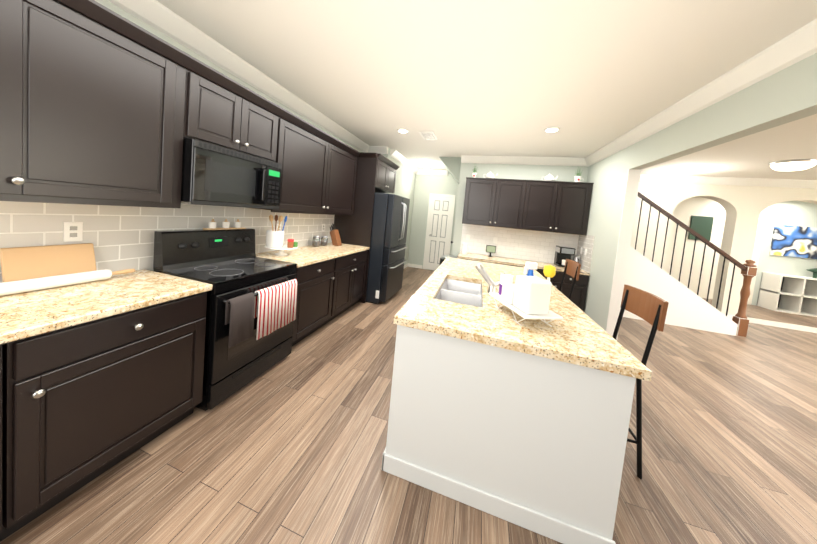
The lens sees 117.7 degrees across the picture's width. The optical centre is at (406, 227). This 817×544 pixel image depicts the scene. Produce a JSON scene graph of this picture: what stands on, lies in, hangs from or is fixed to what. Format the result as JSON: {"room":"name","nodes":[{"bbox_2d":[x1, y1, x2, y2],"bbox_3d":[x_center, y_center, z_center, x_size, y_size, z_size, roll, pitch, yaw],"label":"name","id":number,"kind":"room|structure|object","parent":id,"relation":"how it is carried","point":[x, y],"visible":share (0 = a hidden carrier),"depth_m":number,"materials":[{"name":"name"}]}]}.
{"room":"kitchen","nodes":[
{"label":"kitchen","id":0,"kind":"room"},
{"bbox_2d":[94,0,361,270],"bbox_3d":[-1.867,-0.169,2.007,0.120,2.740,6.520,6,3,16],"label":"wall","id":1,"kind":"structure","parent":0,"point":[129,17],"depth_m":1.99,"materials":[{"name":"grey paint"}]},
{"bbox_2d":[0,0,31,199],"bbox_3d":[-1.931,-0.626,0.753,0.345,0.976,0.756,6,3,16],"label":"upper cabinet","id":2,"kind":"object","parent":1,"relation":"attached to","point":[15,15],"depth_m":1.06,"materials":[{"name":"black wood"}]},
{"bbox_2d":[32,0,191,207],"bbox_3d":[-1.754,-0.643,1.352,0.345,0.976,0.736,6,3,16],"label":"upper cabinet","id":3,"kind":"object","parent":1,"relation":"attached to","point":[100,104],"depth_m":1.30,"materials":[{"name":"black wood"}]},
{"bbox_2d":[0,201,334,282],"bbox_3d":[-1.810,0.044,2.052,0.008,0.520,4.227,6,3,16],"label":"backsplash","id":4,"kind":"structure","parent":1,"relation":"attached to","point":[120,237],"depth_m":1.69,"materials":[{"name":"grey tile"}]},
{"bbox_2d":[63,222,82,241],"bbox_3d":[-1.972,0.022,1.459,0.007,0.116,0.072,6,3,16],"label":"electrical outlet plate","id":5,"kind":"object","parent":4,"relation":"attached to","point":[72,231],"depth_m":1.46,"materials":[{"name":"white plastic"}]},
{"bbox_2d":[184,136,267,207],"bbox_3d":[-1.550,-0.413,1.995,0.422,0.428,0.586,6,3,16],"label":"microwave","id":6,"kind":"object","parent":1,"relation":"attached to","point":[215,174],"depth_m":1.85,"materials":[{"name":"black metal"}]},
{"bbox_2d":[188,57,283,159],"bbox_3d":[-1.518,-0.896,2.066,0.345,0.510,0.776,6,3,16],"label":"upper cabinet","id":7,"kind":"object","parent":1,"relation":"attached to","point":[224,111],"depth_m":1.94,"materials":[{"name":"black wood"}]},
{"bbox_2d":[107,0,370,152],"bbox_3d":[-1.659,-1.453,1.847,0.105,0.130,6.400,6,3,16],"label":"trim","id":8,"kind":"structure","parent":1,"relation":"attached to","point":[151,12],"depth_m":2.10,"materials":[{"name":"white wood"}]},
{"bbox_2d":[268,160,283,207],"bbox_3d":[-1.442,-0.423,2.363,0.422,0.428,0.180,6,3,16],"label":"control panel","id":9,"kind":"object","parent":1,"relation":"attached to","point":[275,167],"depth_m":2.33,"materials":[{"name":"black plastic"}]},
{"bbox_2d":[256,112,331,214],"bbox_3d":[-1.305,-0.686,2.872,0.345,0.976,0.875,6,3,16],"label":"upper cabinet","id":10,"kind":"object","parent":1,"relation":"attached to","point":[306,151],"depth_m":2.78,"materials":[{"name":"black wood"}]},
{"bbox_2d":[328,137,359,215],"bbox_3d":[-1.096,-0.707,3.583,0.345,0.976,0.849,6,3,16],"label":"upper cabinet","id":11,"kind":"object","parent":1,"relation":"attached to","point":[345,160],"depth_m":3.58,"materials":[{"name":"black wood"}]},
{"bbox_2d":[356,152,398,192],"bbox_3d":[-0.664,-0.944,4.399,0.675,0.515,0.926,6,3,16],"label":"upper cabinet","id":12,"kind":"object","parent":1,"relation":"attached to","point":[377,173],"depth_m":3.92,"materials":[{"name":"black wood"}]},
{"bbox_2d":[375,147,390,192],"bbox_3d":[-0.685,-0.227,4.994,0.460,2.740,0.120,6,3,16],"label":"wall","id":13,"kind":"structure","parent":0,"point":[387,155],"depth_m":4.84,"materials":[{"name":"grey paint"}]},
{"bbox_2d":[371,146,390,155],"bbox_3d":[-0.542,-1.515,4.798,0.340,0.130,0.105,6,3,16],"label":"trim","id":14,"kind":"structure","parent":13,"relation":"attached to","point":[374,149],"depth_m":4.78,"materials":[{"name":"white wood"}]},
{"bbox_2d":[387,156,415,264],"bbox_3d":[-0.195,-0.241,6.059,0.120,2.740,2.200,6,3,16],"label":"wall","id":15,"kind":"structure","parent":0,"point":[405,182],"depth_m":6.29,"materials":[{"name":"grey paint"}]},
{"bbox_2d":[391,149,418,268],"bbox_3d":[-0.105,-0.227,5.970,0.105,2.739,2.080,6,3,16],"label":"trim","id":16,"kind":"structure","parent":15,"relation":"attached to","point":[395,154],"depth_m":5.70,"materials":[{"name":"white"}]},
{"bbox_2d":[0,267,816,543],"bbox_3d":[3.549,1.704,2.485,10.620,0.060,10.400,6,3,16],"label":"floor","id":17,"kind":"structure","parent":0,"point":[289,448],"depth_m":1.51,"materials":[{"name":"brown wood"}]},
{"bbox_2d":[0,336,47,541],"bbox_3d":[-1.945,0.836,0.700,0.655,0.870,0.855,6,3,16],"label":"base cabinet","id":18,"kind":"object","parent":17,"relation":"on","point":[23,364],"depth_m":0.98,"materials":[{"name":"black wood"}]},
{"bbox_2d":[48,292,206,509],"bbox_3d":[-1.754,0.818,1.347,0.655,0.870,0.795,6,3,16],"label":"base cabinet","id":19,"kind":"object","parent":17,"relation":"on","point":[116,384],"depth_m":1.24,"materials":[{"name":"black wood"}]},
{"bbox_2d":[0,269,212,347],"bbox_3d":[-1.849,0.379,0.817,0.670,0.041,1.858,6,3,16],"label":"countertop","id":20,"kind":"structure","parent":19,"relation":"on","point":[23,316],"depth_m":1.22,"materials":[{"name":"beige stone"}]},
{"bbox_2d":[0,243,96,281],"bbox_3d":[-1.969,0.208,1.375,0.069,0.215,0.310,6,3,16],"label":"cutting board","id":21,"kind":"object","parent":20,"relation":"on","point":[22,263],"visible":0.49,"depth_m":1.35,"materials":[{"name":"brown wood"}]},
{"bbox_2d":[0,269,134,295],"bbox_3d":[-1.913,0.292,1.303,0.063,0.064,0.716,6,3,16],"label":"rolling pin","id":22,"kind":"object","parent":20,"relation":"on","point":[21,286],"visible":1,"depth_m":1.32,"materials":[{"name":"white ceramic"}]},
{"bbox_2d":[153,228,297,410],"bbox_3d":[-1.429,0.643,2.081,0.711,1.195,0.762,6,3,16],"label":"range","id":23,"kind":"object","parent":17,"relation":"on","point":[251,308],"visible":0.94,"depth_m":1.90,"materials":[{"name":"black metal"}]},
{"bbox_2d":[203,219,245,229],"bbox_3d":[-1.643,-0.034,2.242,0.065,0.092,0.350,6,3,16],"label":"tray","id":24,"kind":"object","parent":23,"relation":"on","point":[225,224],"visible":1,"depth_m":2.22,"materials":[{"name":"white ceramic"}]},
{"bbox_2d":[292,260,339,345],"bbox_3d":[-1.310,0.775,2.853,0.655,0.870,0.755,6,3,16],"label":"base cabinet","id":25,"kind":"object","parent":17,"relation":"on","point":[318,285],"depth_m":2.73,"materials":[{"name":"black wood"}]},
{"bbox_2d":[256,244,367,267],"bbox_3d":[-1.137,0.310,3.229,0.670,0.041,1.606,6,3,16],"label":"countertop","id":26,"kind":"structure","parent":25,"relation":"on","point":[302,257],"depth_m":2.93,"materials":[{"name":"beige stone"}]},
{"bbox_2d":[266,215,286,247],"bbox_3d":[-1.425,0.031,2.680,0.172,0.344,0.172,6,3,16],"label":"utensil crock","id":27,"kind":"object","parent":26,"relation":"on","point":[275,238],"visible":1,"depth_m":2.63,"materials":[{"name":"white ceramic"}]},
{"bbox_2d":[265,245,297,255],"bbox_3d":[-1.379,0.251,2.720,0.330,0.088,0.330,6,3,16],"label":"cake stand","id":28,"kind":"object","parent":26,"relation":"on","point":[281,250],"visible":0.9,"depth_m":2.67,"materials":[{"name":"white ceramic"}]},
{"bbox_2d":[287,239,297,247],"bbox_3d":[-1.272,0.167,2.754,0.069,0.094,0.139,6,3,16],"label":"jar","id":29,"kind":"object","parent":28,"relation":"on","point":[291,243],"visible":1,"depth_m":2.70,"materials":[{"name":"red"}]},
{"bbox_2d":[312,235,322,246],"bbox_3d":[-1.283,0.184,3.493,0.097,0.153,0.100,6,3,16],"label":"glass jar","id":30,"kind":"object","parent":26,"relation":"on","point":[316,241],"depth_m":3.46,"materials":[{"name":"white"}]},
{"bbox_2d":[322,236,327,245],"bbox_3d":[-1.219,0.187,3.641,0.097,0.144,0.100,6,3,16],"label":"glass jar","id":31,"kind":"object","parent":26,"relation":"on","point":[325,240],"depth_m":3.60,"materials":[{"name":"white"}]},
{"bbox_2d":[330,224,341,245],"bbox_3d":[-1.084,0.100,3.760,0.183,0.328,0.110,6,3,16],"label":"knife block","id":32,"kind":"object","parent":26,"relation":"on","point":[335,237],"visible":1,"depth_m":3.72,"materials":[{"name":"brown wood"}]},
{"bbox_2d":[336,252,367,316],"bbox_3d":[-1.104,0.756,3.550,0.655,0.870,0.990,6,3,16],"label":"base cabinet","id":33,"kind":"object","parent":17,"relation":"on","point":[354,268],"depth_m":3.50,"materials":[{"name":"black wood"}]},
{"bbox_2d":[366,193,409,303],"bbox_3d":[-0.564,0.302,4.410,1.025,1.775,0.891,6,3,16],"label":"fridge","id":34,"kind":"object","parent":17,"relation":"on","point":[387,261],"visible":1,"depth_m":3.94,"materials":[{"name":"black metal"}]},
{"bbox_2d":[439,255,458,265],"bbox_3d":[0.828,0.916,4.909,0.398,0.750,0.417,6,3,16],"label":"base cabinet","id":35,"kind":"object","parent":17,"relation":"on","point":[443,258],"visible":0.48,"depth_m":4.82,"materials":[{"name":"black"}]},
{"bbox_2d":[457,253,492,262],"bbox_3d":[1.266,0.954,4.666,0.569,0.781,0.639,6,3,16],"label":"base cabinet","id":36,"kind":"object","parent":17,"relation":"on","point":[470,256],"depth_m":4.40,"materials":[{"name":"black"}]},
{"bbox_2d":[461,243,469,254],"bbox_3d":[1.110,0.399,4.649,0.166,0.215,0.120,6,3,16],"label":"pitcher","id":37,"kind":"object","parent":36,"relation":"on","point":[464,250],"visible":1,"depth_m":4.62,"materials":[{"name":"white ceramic"}]},
{"bbox_2d":[493,257,524,266],"bbox_3d":[1.710,1.001,4.536,0.639,0.781,0.639,6,3,16],"label":"base cabinet","id":38,"kind":"object","parent":17,"relation":"on","point":[497,260],"depth_m":4.25,"materials":[{"name":"black"}]},
{"bbox_2d":[486,245,495,256],"bbox_3d":[1.602,0.441,4.714,0.180,0.214,0.060,6,3,16],"label":"smart display","id":39,"kind":"object","parent":38,"relation":"on","point":[490,249],"visible":1,"depth_m":4.69,"materials":[{"name":"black plastic"}]},
{"bbox_2d":[381,274,648,543],"bbox_3d":[0.745,0.989,2.355,1.148,0.870,2.317,6,3,16],"label":"kitchen island","id":40,"kind":"object","parent":17,"relation":"on","point":[496,412],"depth_m":1.23,"materials":[{"name":"white wood"}]},
{"bbox_2d":[394,257,651,380],"bbox_3d":[0.811,0.538,2.324,1.158,0.042,2.336,6,3,16],"label":"island countertop","id":41,"kind":"structure","parent":40,"relation":"on","point":[576,337],"depth_m":1.39,"materials":[{"name":"beige stone"}]},
{"bbox_2d":[475,263,505,293],"bbox_3d":[0.667,0.409,1.995,0.237,0.224,0.064,6,3,16],"label":"faucet","id":42,"kind":"object","parent":41,"relation":"on","point":[481,270],"depth_m":1.98,"materials":[{"name":"silver metal"}]},
{"bbox_2d":[489,262,562,326],"bbox_3d":[0.728,0.376,1.538,0.240,0.348,0.400,5,3,-10],"label":"dish rack","id":43,"kind":"object","parent":41,"relation":"on","point":[527,296],"visible":1,"depth_m":1.40,"materials":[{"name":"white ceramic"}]},
{"bbox_2d":[521,261,560,287],"bbox_3d":[2.188,1.052,4.397,0.640,0.781,0.639,6,3,16],"label":"base cabinet","id":44,"kind":"object","parent":17,"relation":"on","point":[540,268],"depth_m":4.03,"materials":[{"name":"black"}]},
{"bbox_2d":[559,259,580,299],"bbox_3d":[1.725,0.926,3.022,0.503,1.102,0.466,6,3,16],"label":"stool","id":45,"kind":"object","parent":17,"relation":"on","point":[572,268],"visible":0.19,"depth_m":2.95,"materials":[{"name":"brown wood"}]},
{"bbox_2d":[553,265,588,311],"bbox_3d":[2.634,1.100,4.266,0.575,0.781,0.639,6,3,16],"label":"base cabinet","id":46,"kind":"object","parent":17,"relation":"on","point":[578,297],"depth_m":3.92,"materials":[{"name":"black wood"}]},
{"bbox_2d":[554,245,575,266],"bbox_3d":[2.761,0.501,4.332,0.228,0.345,0.300,6,3,16],"label":"coffee maker","id":47,"kind":"object","parent":46,"relation":"on","point":[563,254],"visible":0.88,"depth_m":4.30,"materials":[{"name":"black plastic"}]},
{"bbox_2d":[573,256,579,262],"bbox_3d":[2.920,0.585,4.242,0.122,0.216,0.170,6,3,16],"label":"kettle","id":48,"kind":"object","parent":46,"relation":"on","point":[576,258],"visible":0.44,"depth_m":4.22,"materials":[{"name":"silver metal"}]},
{"bbox_2d":[612,284,668,478],"bbox_3d":[1.351,0.962,1.757,0.503,1.102,0.466,6,3,16],"label":"stool","id":49,"kind":"object","parent":17,"relation":"on","point":[650,308],"visible":0.33,"depth_m":1.54,"materials":[{"name":"brown wood"}]},
{"bbox_2d":[623,192,756,336],"bbox_3d":[4.478,0.262,4.682,2.593,2.734,0.905,6,3,16],"label":"staircase","id":50,"kind":"structure","parent":17,"relation":"on","point":[688,308],"depth_m":4.18,"materials":[{"name":"white"}]},
{"bbox_2d":[757,272,816,316],"bbox_3d":[9.303,1.581,5.788,1.200,0.860,0.396,6,3,16],"label":"cube shelf","id":51,"kind":"object","parent":17,"relation":"on","point":[791,294],"visible":1,"depth_m":5.83,"materials":[{"name":"white wood"}]},
{"bbox_2d":[807,268,816,277],"bbox_3d":[9.621,1.054,5.682,0.660,0.255,0.162,6,3,16],"label":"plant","id":52,"kind":"object","parent":51,"relation":"on","point":[814,271],"visible":1,"depth_m":5.72,"materials":[{"name":"green plant"}]},
{"bbox_2d":[408,172,458,270],"bbox_3d":[0.864,-0.187,6.833,1.480,2.740,0.120,6,3,16],"label":"wall","id":53,"kind":"structure","parent":0,"point":[426,186],"depth_m":6.88,"materials":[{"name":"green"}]},
{"bbox_2d":[425,196,451,269],"bbox_3d":[0.861,0.170,6.740,0.560,2.030,0.078,6,3,16],"label":"hall door","id":54,"kind":"structure","parent":53,"relation":"in","point":[439,227],"depth_m":6.77,"materials":[{"name":"white wood"}]},
{"bbox_2d":[439,157,460,183],"bbox_3d":[1.095,-1.238,5.863,0.468,0.498,1.548,6,3,16],"label":"soffit","id":55,"kind":"structure","parent":0,"point":[452,165],"depth_m":5.10,"materials":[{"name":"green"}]},
{"bbox_2d":[156,0,816,179],"bbox_3d":[3.802,-1.081,2.332,10.620,0.060,10.400,6,3,16],"label":"ceiling","id":56,"kind":"structure","parent":0,"point":[458,78],"depth_m":2.00,"materials":[{"name":"white paint"}]},
{"bbox_2d":[397,129,408,132],"bbox_3d":[-0.062,-1.472,3.753,0.175,0.013,0.175,6,3,10],"label":"recessed light","id":57,"kind":"object","parent":56,"relation":"in","point":[398,130],"depth_m":3.74,"materials":[{"name":"white"}]},
{"bbox_2d":[419,131,437,139],"bbox_3d":[0.338,-1.441,3.876,0.230,0.016,0.380,6,3,16],"label":"ceiling vent","id":58,"kind":"object","parent":56,"relation":"in","point":[428,135],"visible":1,"depth_m":3.83,"materials":[{"name":"white metal"}]},
{"bbox_2d":[544,127,559,132],"bbox_3d":[1.873,-1.265,3.188,0.175,0.013,0.175,6,3,10],"label":"recessed light","id":59,"kind":"object","parent":56,"relation":"in","point":[551,129],"depth_m":3.17,"materials":[{"name":"white"}]},
{"bbox_2d":[768,159,816,170],"bbox_3d":[5.592,-0.893,3.582,0.397,0.125,0.397,3,4,-29],"label":"dome light","id":60,"kind":"object","parent":56,"relation":"attached to","point":[793,165],"depth_m":3.50,"materials":[{"name":"white glass"}]},
{"bbox_2d":[452,163,587,263],"bbox_3d":[2.117,0.039,4.790,2.340,2.740,0.120,6,3,16],"label":"wall","id":61,"kind":"structure","parent":0,"point":[534,172],"depth_m":4.76,"materials":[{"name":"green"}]},
{"bbox_2d":[462,177,532,228],"bbox_3d":[1.658,-0.466,4.671,1.105,0.876,0.330,6,3,16],"label":"upper cabinet","id":62,"kind":"object","parent":61,"relation":"attached to","point":[504,203],"depth_m":4.50,"materials":[{"name":"black wood"}]},
{"bbox_2d":[472,168,477,177],"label":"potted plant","id":63,"kind":"object","parent":62,"relation":"on","point":[474,173],"depth_m":4.72,"materials":[{"name":"white ceramic"}]},
{"bbox_2d":[483,171,497,177],"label":"figurine","id":64,"kind":"object","parent":62,"relation":"on","point":[490,175],"depth_m":4.61,"materials":[{"name":"white ceramic"}]},
{"bbox_2d":[451,155,582,235],"bbox_3d":[1.970,0.030,4.716,2.123,2.739,0.105,6,3,16],"label":"trim","id":65,"kind":"structure","parent":61,"relation":"attached to","point":[514,160],"depth_m":4.61,"materials":[{"name":"white"}]},
{"bbox_2d":[460,224,594,272],"bbox_3d":[2.010,0.304,4.449,2.060,0.590,0.610,6,3,16],"label":"backsplash","id":66,"kind":"structure","parent":61,"relation":"attached to","point":[533,245],"depth_m":4.69,"materials":[{"name":"white tile"}]},
{"bbox_2d":[525,181,593,234],"bbox_3d":[2.579,-0.368,4.402,1.066,0.876,0.330,6,3,16],"label":"upper cabinet","id":67,"kind":"object","parent":61,"relation":"attached to","point":[552,206],"depth_m":4.22,"materials":[{"name":"black wood"}]},
{"bbox_2d":[541,174,557,180],"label":"figurine","id":68,"kind":"object","parent":67,"relation":"on","point":[549,177],"depth_m":4.34,"materials":[{"name":"white ceramic"}]},
{"bbox_2d":[574,167,583,181],"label":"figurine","id":69,"kind":"object","parent":67,"relation":"on","point":[577,177],"depth_m":4.23,"materials":[{"name":"white ceramic"}]},
{"bbox_2d":[584,53,816,340],"bbox_3d":[2.172,0.249,1.072,0.128,2.740,6.990,6,3,16],"label":"wall","id":70,"kind":"structure","parent":0,"point":[786,95],"depth_m":2.73,"materials":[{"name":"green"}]},
{"bbox_2d":[583,18,816,166],"bbox_3d":[2.182,-1.060,1.032,0.105,0.130,6.990,6,3,16],"label":"trim","id":71,"kind":"structure","parent":70,"relation":"attached to","point":[798,45],"depth_m":1.85,"materials":[{"name":"white wood"}]},
{"bbox_2d":[630,181,816,314],"bbox_3d":[6.575,0.440,4.853,6.220,2.740,0.220,6,3,16],"label":"wall","id":72,"kind":"structure","parent":0,"point":[744,207],"depth_m":4.86,"materials":[{"name":"white paint"}]},
{"bbox_2d":[640,174,816,332],"bbox_3d":[6.472,0.439,4.714,6.100,2.739,0.105,6,3,16],"label":"trim","id":73,"kind":"structure","parent":72,"relation":"attached to","point":[765,182],"depth_m":4.69,"materials":[{"name":"white"}]},
{"bbox_2d":[664,197,816,305],"bbox_3d":[7.112,0.388,6.674,6.220,2.740,0.120,6,3,16],"label":"wall","id":74,"kind":"structure","parent":0,"point":[796,213],"depth_m":6.33,"materials":[{"name":"white paint"}]},
{"bbox_2d":[688,216,713,240],"bbox_3d":[7.651,0.009,6.425,0.430,0.620,0.028,6,3,16],"label":"picture","id":75,"kind":"object","parent":74,"relation":"attached to","point":[701,225],"visible":0.93,"depth_m":6.41,"materials":[{"name":"green"}]},
{"bbox_2d":[769,225,816,258],"bbox_3d":[9.500,0.347,5.887,1.130,0.740,0.033,6,3,16],"label":"framed picture","id":76,"kind":"object","parent":74,"relation":"attached to","point":[795,241],"visible":0.89,"depth_m":5.92}
]}

